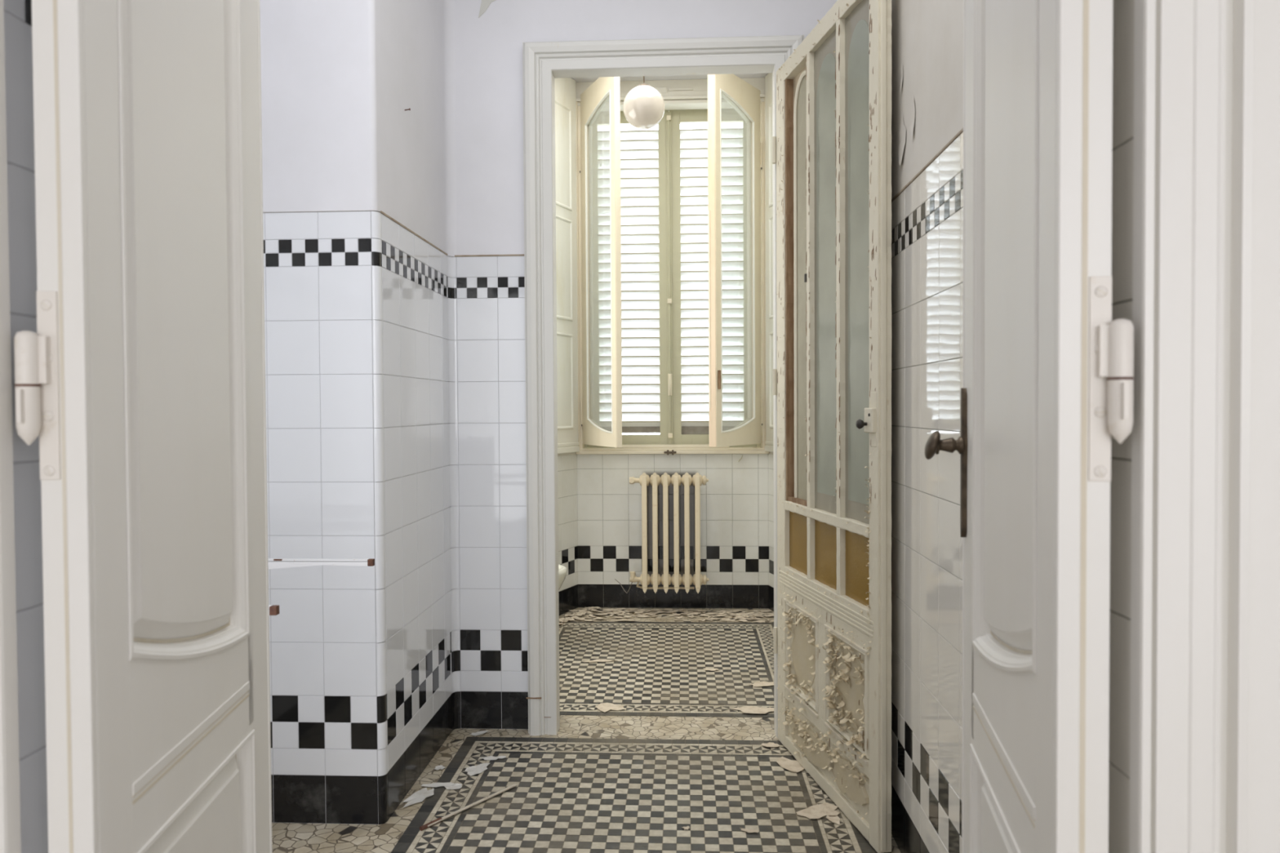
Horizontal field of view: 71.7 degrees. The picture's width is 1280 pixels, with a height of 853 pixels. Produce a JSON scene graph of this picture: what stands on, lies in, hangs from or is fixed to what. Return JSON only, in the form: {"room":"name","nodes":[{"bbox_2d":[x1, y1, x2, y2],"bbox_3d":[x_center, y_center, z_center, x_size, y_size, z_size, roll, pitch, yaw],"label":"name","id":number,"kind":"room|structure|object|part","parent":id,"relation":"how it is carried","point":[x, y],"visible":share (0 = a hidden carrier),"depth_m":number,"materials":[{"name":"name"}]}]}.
{"room":"bathroom","nodes":[
{"label":"bathroom","id":0,"kind":"room"},
{"bbox_2d":[4,0,461,852],"bbox_3d":[-0.927,-0.499,2.042,0.710,3.250,2.318,0,1,3],"label":"wall","id":1,"kind":"structure","parent":0,"point":[344,164],"depth_m":2.47,"materials":[{"name":"white tile"}]},
{"bbox_2d":[268,604,279,615],"bbox_3d":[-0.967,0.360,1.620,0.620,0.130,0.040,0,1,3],"label":"bracket","id":2,"kind":"object","parent":1,"relation":"attached to","point":[273,610],"visible":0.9,"depth_m":1.60,"materials":[{"name":"brown metal"}]},
{"bbox_2d":[267,558,374,568],"bbox_3d":[-0.942,0.349,2.117,0.620,0.130,0.040,0,1,3],"label":"towel bar","id":3,"kind":"object","parent":1,"relation":"attached to","point":[273,563],"visible":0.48,"depth_m":2.11,"materials":[{"name":"white metal"}]},
{"bbox_2d":[371,237,387,820],"bbox_3d":[-1.218,-0.524,2.123,1.100,3.400,2.562,0,1,-2],"label":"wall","id":4,"kind":"structure","parent":0,"point":[371,237],"depth_m":2.49,"materials":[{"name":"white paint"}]},
{"bbox_2d":[271,607,900,852],"bbox_3d":[-0.480,1.156,3.318,3.100,0.121,4.670,0,1,3],"label":"floor","id":5,"kind":"structure","parent":0,"point":[678,755],"depth_m":2.81,"materials":[{"name":"tile"}]},
{"bbox_2d":[402,787,434,808],"bbox_3d":[-0.661,1.107,2.639,0.060,0.006,0.141,0,1,21],"label":"flake","id":6,"kind":"object","parent":5,"relation":"on","point":[420,796],"visible":1,"depth_m":2.65,"materials":[{"name":"white paint"}]},
{"bbox_2d":[421,782,455,787],"bbox_3d":[-0.621,1.105,2.729,0.103,0.006,0.032,0,1,3],"label":"flake","id":7,"kind":"object","parent":5,"relation":"on","point":[435,784],"visible":1,"depth_m":2.73,"materials":[{"name":"white paint"}]},
{"bbox_2d":[434,765,444,770],"bbox_3d":[-0.645,1.103,2.857,0.035,0.005,0.034,0,1,3],"label":"flake","id":8,"kind":"object","parent":5,"relation":"on","point":[437,767],"visible":1,"depth_m":2.86,"materials":[{"name":"white paint"}]},
{"bbox_2d":[444,782,462,789],"bbox_3d":[-0.573,1.105,2.720,0.058,0.006,0.049,0,1,3],"label":"flake","id":9,"kind":"object","parent":5,"relation":"on","point":[457,786],"visible":1,"depth_m":2.72,"materials":[{"name":"white paint"}]},
{"bbox_2d":[419,783,516,831],"bbox_3d":[-0.493,1.106,2.580,0.014,0.011,0.358,1,2,38],"label":"metal rod","id":10,"kind":"object","parent":5,"relation":"on","point":[439,820],"visible":1,"depth_m":2.55,"materials":[{"name":"metal"}]},
{"bbox_2d":[464,763,489,776],"bbox_3d":[-0.519,1.102,2.849,0.102,0.006,0.061,-1,2,-43],"label":"flake","id":11,"kind":"object","parent":5,"relation":"on","point":[472,771],"visible":1,"depth_m":2.85,"materials":[{"name":"white paint"}]},
{"bbox_2d":[470,730,488,736],"bbox_3d":[-0.572,1.096,3.163,0.072,0.006,0.029,-1,1,-32],"label":"flake","id":12,"kind":"object","parent":5,"relation":"on","point":[478,733],"visible":1,"depth_m":3.17,"materials":[{"name":"grey paint"}]},
{"bbox_2d":[480,755,506,759],"bbox_3d":[-0.488,1.100,2.937,0.087,0.006,0.029,0,1,3],"label":"flake","id":13,"kind":"object","parent":5,"relation":"on","point":[490,757],"visible":1,"depth_m":2.94,"materials":[{"name":"white paint"}]},
{"bbox_2d":[558,564,567,591],"bbox_3d":[-0.582,0.852,4.323,0.455,0.449,0.356,0,1,3],"label":"bidet","id":14,"kind":"object","parent":5,"relation":"on","point":[562,571],"visible":0.03,"depth_m":4.27,"materials":[{"name":"ceramic"}]},
{"bbox_2d":[581,659,617,662],"bbox_3d":[-0.186,1.075,4.060,0.170,0.006,0.028,0,1,-8],"label":"flake","id":15,"kind":"object","parent":5,"relation":"on","point":[595,660],"visible":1,"depth_m":4.06,"materials":[{"name":"beige paint"}]},
{"bbox_2d":[595,702,625,712],"bbox_3d":[-0.116,1.088,3.433,0.107,0.006,0.096,-1,1,-18],"label":"flake","id":16,"kind":"object","parent":5,"relation":"on","point":[603,707],"visible":1,"depth_m":3.43,"materials":[{"name":"beige paint"}]},
{"bbox_2d":[559,606,773,626],"bbox_3d":[0.149,1.053,4.908,1.259,0.013,0.431,0,1,3],"label":"debris","id":17,"kind":"object","parent":5,"relation":"on","point":[571,616],"visible":1,"depth_m":4.97,"materials":[{"name":"beige paint"}]},
{"bbox_2d":[681,826,689,830],"bbox_3d":[0.126,1.107,2.440,0.022,0.006,0.018,0,1,3],"label":"flake","id":18,"kind":"object","parent":5,"relation":"on","point":[687,827],"visible":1,"depth_m":2.44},
{"bbox_2d":[702,668,719,671],"bbox_3d":[0.314,1.075,3.911,0.070,0.006,0.039,0,1,3],"label":"flake","id":19,"kind":"object","parent":5,"relation":"on","point":[708,669],"visible":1,"depth_m":3.92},
{"bbox_2d":[739,827,758,832],"bbox_3d":[0.298,1.106,2.422,0.054,0.006,0.019,0,1,19],"label":"flake","id":20,"kind":"object","parent":5,"relation":"on","point":[742,829],"visible":1,"depth_m":2.42,"materials":[{"name":"beige paint"}]},
{"bbox_2d":[731,706,773,714],"bbox_3d":[0.435,1.085,3.390,0.184,0.006,0.093,0,1,3],"label":"flake","id":21,"kind":"object","parent":5,"relation":"on","point":[748,709],"visible":0.94,"depth_m":3.39,"materials":[{"name":"beige paint"}]},
{"bbox_2d":[746,680,773,687],"bbox_3d":[0.512,1.078,3.705,0.124,0.006,0.062,-1,1,-18],"label":"flake","id":22,"kind":"object","parent":5,"relation":"on","point":[764,683],"visible":0.96,"depth_m":3.71,"materials":[{"name":"beige paint"}]},
{"bbox_2d":[760,742,779,747],"bbox_3d":[0.447,1.093,3.038,0.062,0.006,0.046,0,1,3],"label":"flake","id":23,"kind":"object","parent":5,"relation":"on","point":[768,744],"visible":1,"depth_m":3.04,"materials":[{"name":"beige paint"}]},
{"bbox_2d":[776,756,804,773],"bbox_3d":[0.485,1.096,2.866,0.113,0.006,0.087,1,2,41],"label":"flake","id":24,"kind":"object","parent":5,"relation":"on","point":[793,766],"visible":0.94,"depth_m":2.87,"materials":[{"name":"beige paint"}]},
{"bbox_2d":[795,802,839,818],"bbox_3d":[0.512,1.103,2.535,0.137,0.006,0.084,-1,1,-17],"label":"flake","id":25,"kind":"object","parent":5,"relation":"on","point":[817,811],"visible":1,"depth_m":2.54,"materials":[{"name":"beige paint"}]},
{"bbox_2d":[826,811,840,825],"bbox_3d":[0.544,1.103,2.496,0.037,0.006,0.079,0,1,3],"label":"flake","id":26,"kind":"object","parent":5,"relation":"on","point":[834,819],"visible":1,"depth_m":2.50,"materials":[{"name":"beige paint"}]},
{"bbox_2d":[447,0,837,729],"bbox_3d":[-0.217,-0.553,3.239,2.250,3.400,0.150,0,1,3],"label":"wall","id":27,"kind":"structure","parent":0,"point":[491,34],"depth_m":3.18,"materials":[{"name":"white tile"}]},
{"bbox_2d":[522,35,804,737],"bbox_3d":[0.086,-0.131,3.140,0.990,2.456,0.090,0,1,3],"label":"trim","id":28,"kind":"structure","parent":27,"relation":"attached to","point":[543,62],"depth_m":3.12,"materials":[{"name":"beige paint"}]},
{"bbox_2d":[557,451,773,615],"bbox_3d":[0.099,-0.593,5.057,4.300,3.300,0.707,0,1,3],"label":"wall","id":29,"kind":"structure","parent":0,"point":[600,512],"depth_m":5.12,"materials":[{"name":"beige tile"}]},
{"bbox_2d":[555,77,579,453],"bbox_3d":[-0.449,-0.913,4.920,0.029,2.128,0.400,0,1,24],"label":"panel","id":30,"kind":"object","parent":29,"relation":"attached to","point":[565,87],"visible":0.56,"depth_m":4.98,"materials":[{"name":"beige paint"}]},
{"bbox_3d":[-0.441,-1.510,4.911,0.008,0.575,0.256,0,1,24],"label":"board moulding","id":31,"kind":"part","parent":30,"relation":"part of","materials":[{"name":"green paint"}]},
{"bbox_3d":[-0.437,-0.882,4.924,0.008,0.570,0.256,0,1,24],"label":"board moulding","id":32,"kind":"part","parent":30,"relation":"part of","materials":[{"name":"green paint"}]},
{"bbox_3d":[-0.434,-0.253,4.937,0.008,0.540,0.256,0,1,24],"label":"board moulding","id":33,"kind":"part","parent":30,"relation":"part of","materials":[{"name":"green paint"}]},
{"bbox_2d":[629,472,708,593],"bbox_3d":[0.166,0.593,5.033,0.446,0.677,0.196,0,1,3],"label":"radiator","id":34,"kind":"object","parent":29,"relation":"attached to","point":[697,480],"visible":1,"depth_m":4.94,"materials":[{"name":"beige metal"}]},
{"bbox_2d":[614,578,632,593],"bbox_3d":[-0.075,0.920,5.084,0.054,0.089,0.152,-2,2,-45],"label":"wire","id":35,"kind":"object","parent":34,"relation":"hanging from","point":[615,579],"visible":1,"depth_m":5.11,"materials":[{"name":"metal"}]},
{"bbox_2d":[575,77,768,454],"bbox_3d":[0.180,-0.914,5.122,1.114,2.151,0.156,0,1,3],"label":"window","id":36,"kind":"structure","parent":29,"relation":"in","point":[681,94],"depth_m":5.09,"materials":[{"name":"paint"}]},
{"bbox_2d":[578,76,622,447],"bbox_3d":[-0.224,-0.898,4.887,0.043,2.010,0.515,-1,1,-24],"label":"casement window","id":37,"kind":"structure","parent":36,"relation":"attached to","point":[595,96],"depth_m":4.83,"materials":[{"name":"paint"}]},
{"bbox_3d":[-0.217,-1.805,4.854,0.034,0.195,0.380,-1,1,-24],"label":"rail","id":38,"kind":"part","parent":37,"relation":"part of","materials":[{"name":"paint"}]},
{"bbox_3d":[-0.207,0.035,4.892,0.034,0.145,0.380,-1,1,-24],"label":"rail","id":39,"kind":"part","parent":37,"relation":"part of","materials":[{"name":"paint"}]},
{"bbox_2d":[587,110,668,447],"bbox_3d":[-0.071,-0.867,5.264,0.494,1.990,0.053,0,1,3],"label":"shutter","id":40,"kind":"object","parent":36,"relation":"attached to","point":[643,214],"visible":0.75,"depth_m":5.25,"materials":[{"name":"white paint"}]},
{"bbox_3d":[-0.071,-1.825,5.237,0.361,0.073,0.040,0,1,3],"label":"rail","id":41,"kind":"part","parent":40,"relation":"part of","materials":[{"name":"green paint"}]},
{"bbox_3d":[-0.060,0.089,5.277,0.361,0.079,0.040,0,1,3],"label":"rail","id":42,"kind":"part","parent":40,"relation":"part of","materials":[{"name":"green paint"}]},
{"bbox_3d":[0.187,0.132,5.157,1.114,0.051,0.130,0,1,3],"label":"sill","id":43,"kind":"part","parent":36,"relation":"part of","materials":[{"name":"paint"}]},
{"bbox_2d":[666,108,755,447],"bbox_3d":[0.419,-0.868,5.210,0.522,1.990,0.112,0,1,3],"label":"shutter","id":44,"kind":"object","parent":36,"relation":"attached to","point":[686,149],"visible":0.75,"depth_m":5.23,"materials":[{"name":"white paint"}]},
{"bbox_3d":[0.173,-0.882,5.200,0.008,1.870,0.008,0,1,25],"label":"bolt rod","id":45,"kind":"part","parent":44,"relation":"part of","materials":[{"name":"green paint"}]},
{"bbox_3d":[0.176,-0.247,5.202,0.024,0.130,0.044,0,1,3],"label":"bolt handle","id":46,"kind":"part","parent":44,"relation":"part of","materials":[{"name":"paint"}]},
{"bbox_3d":[0.420,-1.827,5.213,0.370,0.073,0.040,0,1,3],"label":"rail","id":47,"kind":"part","parent":44,"relation":"part of","materials":[{"name":"green paint"}]},
{"bbox_3d":[0.431,0.086,5.253,0.370,0.079,0.040,0,1,3],"label":"rail","id":48,"kind":"part","parent":44,"relation":"part of","materials":[{"name":"green paint"}]},
{"bbox_2d":[707,73,763,447],"bbox_3d":[0.532,-0.902,4.863,0.061,2.010,0.518,1,1,35],"label":"casement window","id":49,"kind":"structure","parent":36,"relation":"attached to","point":[744,97],"depth_m":4.84,"materials":[{"name":"paint"}]},
{"bbox_3d":[0.419,-0.247,4.672,0.014,0.100,0.013,1,1,35],"label":"casement handle","id":50,"kind":"part","parent":49,"relation":"part of","materials":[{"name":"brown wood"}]},
{"bbox_3d":[0.511,-1.809,4.835,0.047,0.195,0.380,1,1,35],"label":"rail","id":51,"kind":"part","parent":49,"relation":"part of","materials":[{"name":"paint"}]},
{"bbox_3d":[0.522,0.031,4.873,0.047,0.145,0.380,1,1,35],"label":"rail","id":52,"kind":"part","parent":49,"relation":"part of","materials":[{"name":"paint"}]},
{"bbox_2d":[584,110,760,447],"bbox_3d":[0.186,-0.916,5.237,1.106,2.151,0.085,0,1,3],"label":"frame","id":53,"kind":"object","parent":29,"relation":"attached to","point":[757,445],"depth_m":5.20,"materials":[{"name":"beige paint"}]},
{"bbox_2d":[764,72,773,452],"bbox_3d":[0.765,-0.919,4.861,0.028,2.128,0.387,-1,1,-13],"label":"panel","id":54,"kind":"object","parent":29,"relation":"attached to","point":[768,77],"visible":0.34,"depth_m":4.99,"materials":[{"name":"green paint"}]},
{"bbox_3d":[0.751,-1.516,4.854,0.008,0.575,0.243,-1,1,-13],"label":"board moulding","id":55,"kind":"part","parent":54,"relation":"part of","materials":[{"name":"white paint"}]},
{"bbox_3d":[0.755,-0.888,4.867,0.008,0.570,0.243,-1,1,-13],"label":"board moulding","id":56,"kind":"part","parent":54,"relation":"part of","materials":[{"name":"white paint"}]},
{"bbox_3d":[0.758,-0.258,4.880,0.008,0.540,0.243,-1,1,-13],"label":"board moulding","id":57,"kind":"part","parent":54,"relation":"part of","materials":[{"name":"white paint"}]},
{"bbox_2d":[571,72,768,82],"bbox_3d":[-0.220,-2.009,4.325,2.350,0.075,2.200,0,1,3],"label":"ceiling","id":58,"kind":"structure","parent":0,"point":[762,74],"depth_m":5.04,"materials":[{"name":"white paint"}]},
{"bbox_2d":[622,75,664,128],"bbox_3d":[0.018,-1.687,4.170,0.197,0.562,0.197,0,1,3],"label":"globe lamp","id":59,"kind":"object","parent":58,"relation":"hanging from","point":[643,107],"visible":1,"depth_m":4.11,"materials":[{"name":"white glass"}]},
{"bbox_2d":[891,0,1133,852],"bbox_3d":[0.681,-0.533,2.008,0.334,3.400,2.500,0,1,3],"label":"wall","id":60,"kind":"structure","parent":0,"point":[927,35],"depth_m":1.97,"materials":[{"name":"white tile"}]},
{"bbox_2d":[772,0,891,852],"bbox_3d":[0.540,-0.057,2.672,0.077,2.313,0.827,-1,1,-10],"label":"door","id":61,"kind":"structure","parent":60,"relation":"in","point":[832,144],"depth_m":2.53,"materials":[{"name":"beige paint"}]},
{"bbox_3d":[0.527,0.379,2.897,0.005,0.193,0.211,-1,1,-10],"label":"amber pane","id":62,"kind":"part","parent":61,"relation":"part of","materials":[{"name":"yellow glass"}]},
{"bbox_3d":[0.522,0.734,2.853,0.014,0.290,0.294,-1,1,-10],"label":"panel moulding","id":63,"kind":"part","parent":61,"relation":"part of","materials":[{"name":"beige paint"}]},
{"bbox_3d":[0.534,-0.440,2.852,0.006,1.369,0.147,-1,1,-10],"label":"arched pane","id":64,"kind":"part","parent":61,"relation":"part of","materials":[{"name":"grey glass"}]},
{"bbox_3d":[0.556,-1.182,2.637,0.037,0.059,0.672,-1,1,-10],"label":"rail","id":65,"kind":"part","parent":61,"relation":"part of","materials":[{"name":"beige paint"}]},
{"bbox_3d":[0.562,-0.449,2.645,0.005,1.410,0.213,-1,1,-10],"label":"frosted pane","id":66,"kind":"part","parent":61,"relation":"part of","materials":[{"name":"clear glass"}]},
{"bbox_3d":[0.567,0.384,2.663,0.005,0.193,0.213,-1,1,-10],"label":"amber pane","id":67,"kind":"part","parent":61,"relation":"part of","materials":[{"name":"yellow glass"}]},
{"bbox_3d":[0.565,0.515,2.672,0.037,0.071,0.672,-1,1,-10],"label":"lock rail","id":68,"kind":"part","parent":61,"relation":"part of","materials":[{"name":"beige paint"}]},
{"bbox_3d":[0.564,0.272,2.667,0.037,0.033,0.672,-1,1,-10],"label":"glazing rail","id":69,"kind":"part","parent":61,"relation":"part of","materials":[{"name":"beige paint"}]},
{"bbox_3d":[0.583,0.741,2.497,0.014,0.290,0.292,-1,1,-10],"label":"panel moulding","id":70,"kind":"part","parent":61,"relation":"part of","materials":[{"name":"beige paint"}]},
{"bbox_3d":[0.601,-0.444,2.418,0.005,1.410,0.195,-1,1,-10],"label":"frosted pane","id":71,"kind":"part","parent":61,"relation":"part of","materials":[{"name":"grey glass"}]},
{"bbox_3d":[0.606,0.388,2.435,0.005,0.193,0.195,-1,1,-10],"label":"amber pane","id":72,"kind":"part","parent":61,"relation":"part of","materials":[{"name":"glass"}]},
{"bbox_3d":[0.579,-0.006,2.307,0.029,0.025,0.026,-1,1,-10],"label":"latch knob","id":73,"kind":"part","parent":61,"relation":"part of","materials":[{"name":"grey metal"}]},
{"bbox_3d":[0.607,-0.018,2.296,0.004,0.140,0.032,-1,1,-10],"label":"striking plate","id":74,"kind":"part","parent":61,"relation":"part of","materials":[{"name":"beige metal"}]},
{"label":"wall","id":75,"kind":"structure","parent":0,"visible":0},
{"bbox_2d":[13,0,272,852],"bbox_3d":[-0.600,-0.041,1.127,0.064,2.352,0.560,0,1,-5],"label":"door","id":76,"kind":"structure","parent":75,"relation":"in","point":[140,380],"depth_m":1.02,"materials":[{"name":"beige paint"}]},
{"bbox_3d":[-0.583,-0.040,0.873,0.019,0.186,0.003,0,1,-5],"label":"hinge plate","id":77,"kind":"part","parent":76,"relation":"part of","materials":[{"name":"white metal"}]},
{"bbox_3d":[-0.581,-0.371,1.127,0.022,1.376,0.370,0,1,-5],"label":"panel moulding","id":78,"kind":"part","parent":76,"relation":"part of","materials":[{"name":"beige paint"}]},
{"bbox_3d":[-0.580,0.355,1.150,0.021,0.223,0.386,0,1,-5],"label":"rail","id":79,"kind":"part","parent":76,"relation":"part of","materials":[{"name":"beige paint"}]},
{"bbox_3d":[-0.576,0.724,1.157,0.022,0.520,0.386,0,1,-5],"label":"panel moulding","id":80,"kind":"part","parent":76,"relation":"part of","materials":[{"name":"beige paint"}]},
{"bbox_2d":[0,0,1279,852],"bbox_3d":[-0.082,-0.154,0.823,1.365,2.600,0.032,0,1,3],"label":"trim","id":81,"kind":"structure","parent":75,"relation":"attached to","point":[1205,686],"depth_m":0.79,"materials":[{"name":"beige paint"}]},
{"bbox_2d":[924,0,1133,852],"bbox_3d":[0.434,-0.045,1.060,0.106,2.352,0.563,0,1,10],"label":"door","id":82,"kind":"structure","parent":75,"relation":"in","point":[1048,371],"depth_m":0.88,"materials":[{"name":"beige paint"}]},
{"bbox_3d":[0.438,0.028,1.325,0.021,0.044,0.045,0,1,12],"label":"knob","id":83,"kind":"part","parent":82,"relation":"part of","materials":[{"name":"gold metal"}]},
{"bbox_3d":[0.460,0.028,1.320,0.040,0.029,0.029,0,1,12],"label":"knob stem","id":84,"kind":"part","parent":82,"relation":"part of","materials":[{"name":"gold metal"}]},
{"bbox_3d":[0.481,0.054,1.316,0.008,0.222,0.029,0,1,12],"label":"knob plate","id":85,"kind":"part","parent":82,"relation":"part of","materials":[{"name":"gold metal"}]},
{"bbox_3d":[0.448,0.720,1.087,0.022,0.520,0.386,0,1,12],"label":"panel moulding","id":86,"kind":"part","parent":82,"relation":"part of","materials":[{"name":"beige paint"}]},
{"bbox_3d":[0.448,0.350,1.079,0.021,0.223,0.386,0,1,12],"label":"rail","id":87,"kind":"part","parent":82,"relation":"part of","materials":[{"name":"beige paint"}]},
{"bbox_3d":[0.440,-0.376,1.056,0.022,1.376,0.370,0,1,12],"label":"panel moulding","id":88,"kind":"part","parent":82,"relation":"part of","materials":[{"name":"beige paint"}]},
{"bbox_3d":[0.418,-0.043,0.804,0.019,0.186,0.003,0,1,11],"label":"hinge plate","id":89,"kind":"part","parent":82,"relation":"part of","materials":[{"name":"paint"}]}
]}

